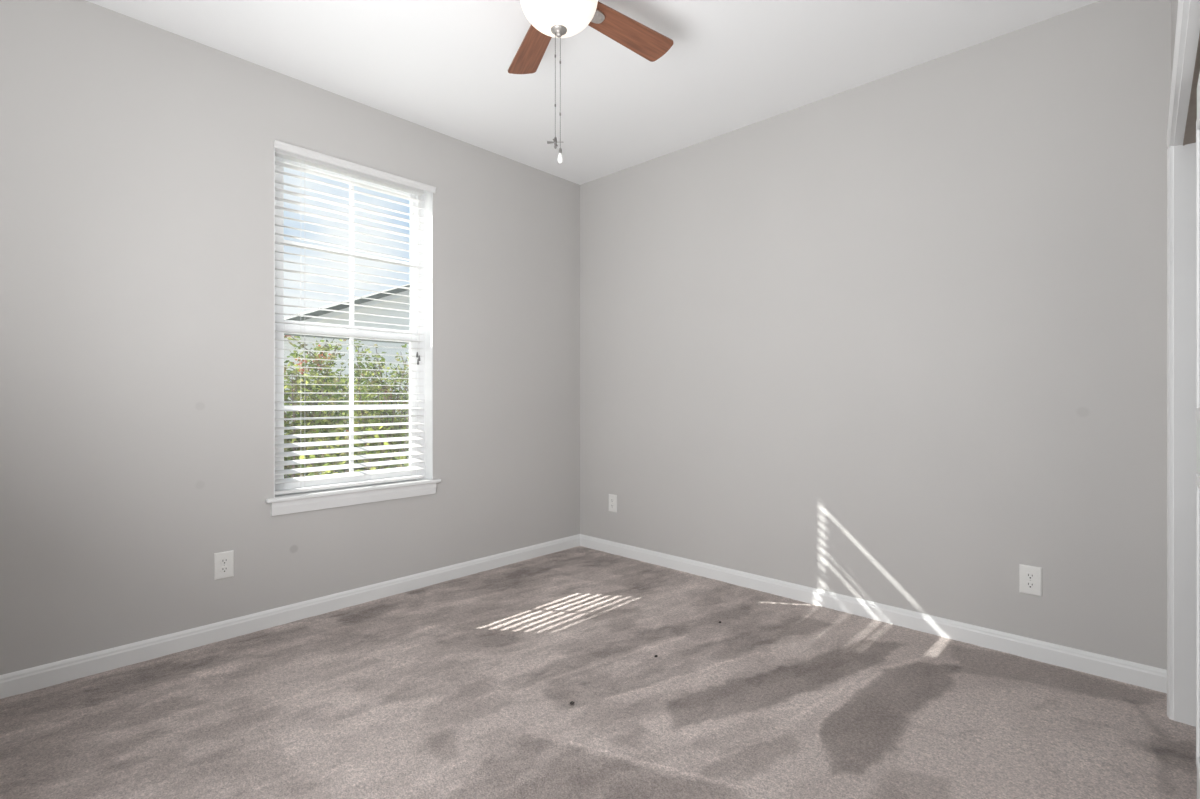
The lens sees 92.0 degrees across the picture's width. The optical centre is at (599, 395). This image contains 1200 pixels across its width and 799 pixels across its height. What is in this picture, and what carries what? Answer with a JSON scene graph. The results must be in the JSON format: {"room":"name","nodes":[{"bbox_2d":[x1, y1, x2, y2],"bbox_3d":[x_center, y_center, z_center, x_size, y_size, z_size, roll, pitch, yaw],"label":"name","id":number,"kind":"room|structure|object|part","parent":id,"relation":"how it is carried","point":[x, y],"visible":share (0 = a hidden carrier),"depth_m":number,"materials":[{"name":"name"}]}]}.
{"room":"empty bedroom","nodes":[
{"label":"empty bedroom","id":0,"kind":"room"},
{"bbox_2d":[0,0,579,674],"bbox_3d":[-1.417,-0.226,3.166,0.140,2.760,3.540,0,0,43],"label":"wall","id":1,"kind":"structure","parent":0,"point":[137,157],"depth_m":2.62,"materials":[{"name":"paint"}]},
{"bbox_2d":[214,550,233,579],"bbox_3d":[-1.752,0.789,2.700,0.009,0.124,0.079,0,0,43],"label":"wall outlet","id":2,"kind":"object","parent":1,"relation":"attached to","point":[223,561],"visible":1,"depth_m":2.70,"materials":[{"name":"white plastic"}]},
{"bbox_2d":[220,566,228,572],"bbox_3d":[-1.750,0.808,2.699,0.003,0.028,0.034,0,0,43],"label":"receptacle","id":3,"kind":"object","parent":2,"relation":"attached to","point":[223,569],"depth_m":2.70,"materials":[{"name":"white plastic"}]},
{"bbox_2d":[220,558,228,563],"bbox_3d":[-1.750,0.769,2.699,0.003,0.028,0.034,0,0,43],"label":"receptacle","id":4,"kind":"object","parent":2,"relation":"attached to","point":[222,560],"depth_m":2.70,"materials":[{"name":"white plastic"}]},
{"bbox_2d":[0,534,579,698],"bbox_3d":[-1.319,1.097,3.157,0.015,0.095,3.420,0,0,43],"label":"baseboard","id":5,"kind":"structure","parent":1,"relation":"attached to","point":[58,672],"depth_m":2.75,"materials":[{"name":"white paint"}]},
{"bbox_2d":[265,148,440,515],"bbox_3d":[-1.353,-0.334,3.217,0.184,1.845,0.954,0,0,43],"label":"window","id":6,"kind":"structure","parent":1,"relation":"in","point":[281,504],"depth_m":3.27,"materials":[{"name":"white paint"}]},
{"bbox_3d":[-1.408,-0.791,3.261,0.024,0.874,0.790,0,0,43],"label":"sash","id":7,"kind":"part","parent":6,"relation":"part of","materials":[{"name":"white plastic"}]},
{"bbox_3d":[-1.419,0.077,3.271,0.006,0.814,0.790,0,0,43],"label":"screen frame","id":8,"kind":"part","parent":6,"relation":"part of","materials":[{"name":"white plastic"}]},
{"bbox_3d":[-1.389,0.061,3.243,0.024,0.855,0.790,0,0,43],"label":"sash","id":9,"kind":"part","parent":6,"relation":"part of","materials":[{"name":"white plastic"}]},
{"bbox_2d":[284,338,409,471],"bbox_3d":[-1.391,0.061,3.241,0.014,0.771,0.705,0,0,43],"label":"grille","id":10,"kind":"object","parent":6,"relation":"attached to","point":[351,405],"depth_m":3.24,"materials":[{"name":"white plastic"}]},
{"bbox_2d":[284,181,410,325],"bbox_3d":[-1.400,-0.804,3.269,0.014,0.816,0.719,0,0,43],"label":"grille","id":11,"kind":"object","parent":6,"relation":"attached to","point":[351,252],"depth_m":3.26,"materials":[{"name":"white plastic"}]},
{"bbox_2d":[274,140,435,494],"bbox_3d":[-1.327,-0.383,3.201,0.095,1.754,0.890,0,0,43],"label":"window blind","id":12,"kind":"object","parent":6,"relation":"attached to","point":[284,150],"visible":0.88,"depth_m":3.15,"materials":[{"name":"white plastic"}]},
{"bbox_3d":[-1.358,0.486,3.197,0.050,0.016,0.822,0,0,43],"label":"rail","id":13,"kind":"part","parent":12,"relation":"part of","materials":[{"name":"white plastic"}]},
{"bbox_3d":[-1.081,-0.738,3.441,0.003,0.960,0.012,0,0,43],"label":"pull cord","id":14,"kind":"part","parent":12,"relation":"part of","materials":[{"name":"white fabric"}]},
{"bbox_3d":[-1.078,-0.717,3.444,0.003,1.002,0.012,0,0,43],"label":"pull cord","id":15,"kind":"part","parent":12,"relation":"part of","materials":[{"name":"white fabric"}]},
{"bbox_3d":[-1.072,-0.728,3.450,0.003,0.980,0.012,0,0,43],"label":"pull cord","id":16,"kind":"part","parent":12,"relation":"part of","materials":[{"name":"white fabric"}]},
{"bbox_2d":[86,0,1099,184],"bbox_3d":[0.080,-1.656,1.839,4.140,0.100,3.660,0,0,43],"label":"ceiling","id":17,"kind":"structure","parent":0,"point":[441,66],"depth_m":2.73,"materials":[{"name":"white paint"}]},
{"bbox_2d":[508,0,672,163],"bbox_3d":[-0.121,-1.221,2.089,1.059,0.770,1.048,0,0,43],"label":"ceiling fan","id":18,"kind":"object","parent":17,"relation":"hanging from","point":[548,19],"visible":1,"depth_m":2.22,"materials":[{"name":"brown wood"}]},
{"bbox_3d":[-0.274,-1.443,2.392,0.131,0.006,0.431,-13,5,-22],"label":"fan blade","id":19,"kind":"part","parent":18,"relation":"part of","materials":[{"name":"brown wood"}]},
{"bbox_3d":[-0.161,-1.114,2.081,0.006,0.384,0.006,0,0,43],"label":"pull chain","id":20,"kind":"part","parent":18,"relation":"part of","materials":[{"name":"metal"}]},
{"bbox_3d":[-0.148,-1.378,2.081,0.286,0.132,0.286,0,0,43],"label":"lamp shade","id":21,"kind":"part","parent":18,"relation":"part of","materials":[{"name":"white glass"}]},
{"bbox_3d":[-0.143,-1.086,2.081,0.006,0.404,0.006,0,0,43],"label":"pull chain","id":22,"kind":"part","parent":18,"relation":"part of","materials":[{"name":"metal"}]},
{"bbox_3d":[0.109,-1.443,2.297,0.431,0.006,0.131,0,-12,-40],"label":"fan blade","id":23,"kind":"part","parent":18,"relation":"part of","materials":[{"name":"brown wood"}]},
{"bbox_2d":[0,546,1196,798],"bbox_3d":[0.113,1.134,1.808,3.950,0.005,3.420,0,0,43],"label":"floor","id":24,"kind":"structure","parent":0,"point":[465,687],"depth_m":2.06,"materials":[{"name":"carpet"}]},
{"bbox_2d":[580,0,1170,669],"bbox_3d":[1.294,-0.226,3.128,4.140,2.760,0.120,0,0,43],"label":"wall","id":25,"kind":"structure","parent":0,"point":[899,339],"depth_m":2.80,"materials":[{"name":"paint"}]},
{"bbox_2d":[609,494,616,511],"bbox_3d":[0.090,0.772,4.172,0.079,0.124,0.009,0,0,43],"label":"wall outlet","id":26,"kind":"object","parent":25,"relation":"attached to","point":[612,498],"visible":1,"depth_m":4.17,"materials":[{"name":"white plastic"}]},
{"bbox_2d":[580,534,1166,692],"bbox_3d":[1.009,1.097,3.303,3.205,0.095,0.015,0,0,43],"label":"baseboard","id":27,"kind":"structure","parent":25,"relation":"attached to","point":[1150,677],"depth_m":2.79,"materials":[{"name":"white paint"}]},
{"bbox_2d":[1019,564,1041,596],"bbox_3d":[1.861,0.797,2.504,0.079,0.124,0.009,0,0,43],"label":"wall outlet","id":28,"kind":"object","parent":25,"relation":"attached to","point":[1030,577],"visible":1,"depth_m":2.50,"materials":[{"name":"white plastic"}]},
{"bbox_2d":[1026,581,1034,588],"bbox_3d":[1.860,0.817,2.502,0.034,0.028,0.003,0,0,43],"label":"receptacle","id":29,"kind":"object","parent":28,"relation":"attached to","point":[1029,584],"depth_m":2.50,"materials":[{"name":"white plastic"}]},
{"bbox_2d":[1026,572,1034,579],"bbox_3d":[1.860,0.777,2.502,0.034,0.028,0.003,0,0,43],"label":"receptacle","id":30,"kind":"object","parent":28,"relation":"attached to","point":[1029,575],"depth_m":2.50,"materials":[{"name":"white plastic"}]},
{"bbox_2d":[1171,0,1177,81],"bbox_3d":[1.051,-0.226,0.925,0.115,2.760,3.420,0,0,43],"label":"wall","id":31,"kind":"structure","parent":0,"point":[1174,3],"depth_m":2.05,"materials":[{"name":"paint"}]},
{"bbox_2d":[1167,0,1189,719],"bbox_3d":[1.193,0.106,1.173,0.016,2.076,2.464,0,0,43],"label":"trim","id":32,"kind":"structure","parent":31,"relation":"attached to","point":[1183,5],"depth_m":2.03,"materials":[{"name":"white paint"}]},
{"bbox_2d":[1173,0,1199,726],"bbox_3d":[1.242,0.128,1.127,0.119,2.032,2.375,0,0,43],"label":"trim","id":33,"kind":"structure","parent":31,"relation":"attached to","point":[1184,157],"depth_m":2.00,"materials":[{"name":"white paint"}]},
{"bbox_2d":[1183,33,1199,145],"bbox_3d":[1.247,-0.868,1.122,0.088,0.004,2.339,0,0,43],"label":"trim","id":34,"kind":"structure","parent":31,"relation":"attached to","point":[1190,129],"depth_m":1.75,"materials":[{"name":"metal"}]},
{"bbox_2d":[1196,72,1199,798],"bbox_3d":[1.319,0.139,1.230,0.040,1.966,0.952,0,0,43],"label":"door","id":35,"kind":"structure","parent":31,"relation":"in","point":[1198,84],"depth_m":1.50,"materials":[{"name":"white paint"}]},
{"bbox_3d":[1.307,-0.328,1.242,0.006,0.780,0.752,0,0,43],"label":"panel moulding","id":36,"kind":"part","parent":35,"relation":"part of","materials":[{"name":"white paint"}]},
{"bbox_3d":[1.307,0.582,1.242,0.006,0.760,0.752,0,0,43],"label":"panel moulding","id":37,"kind":"part","parent":35,"relation":"part of","materials":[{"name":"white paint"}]},
{"label":"outside","id":38,"kind":"structure","parent":0,"visible":0},
{"bbox_3d":[-14.773,1.634,18.171,39.840,0.200,60.000,0,0,43],"label":"ground","id":39,"kind":"structure","parent":38,"visible":0},
{"bbox_2d":[284,335,364,477],"bbox_3d":[-2.614,0.442,4.856,1.341,2.190,1.174,0,0,43],"label":"flowering shrub","id":40,"kind":"object","parent":39,"relation":"on","point":[315,393],"visible":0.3,"depth_m":4.71,"materials":[{"name":"green plant"}]},
{"bbox_2d":[284,284,409,474],"bbox_3d":[-6.101,-0.721,16.325,9.600,4.510,10.300,0,0,43],"label":"neighbor house","id":41,"kind":"structure","parent":39,"relation":"on","point":[383,296],"depth_m":11.37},
{"bbox_2d":[293,371,408,467],"bbox_3d":[-3.045,0.532,8.135,2.366,2.016,2.004,0,0,43],"label":"shrub","id":42,"kind":"object","parent":39,"relation":"on","point":[344,387],"visible":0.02,"depth_m":7.81,"materials":[{"name":"green plant"}]},
{"bbox_2d":[298,424,408,476],"bbox_3d":[-1.606,0.848,4.234,1.101,1.379,1.038,0,0,-13],"label":"shrub","id":43,"kind":"object","parent":39,"relation":"on","point":[317,439],"visible":0.02,"depth_m":4.16,"materials":[{"name":"green plant"}]},
{"bbox_2d":[333,339,408,469],"bbox_3d":[-2.208,0.416,6.141,1.186,2.242,1.067,0,0,-26],"label":"flowering shrub","id":44,"kind":"object","parent":39,"relation":"on","point":[374,381],"visible":0.41,"depth_m":5.94,"materials":[{"name":"green plant"}]}
]}

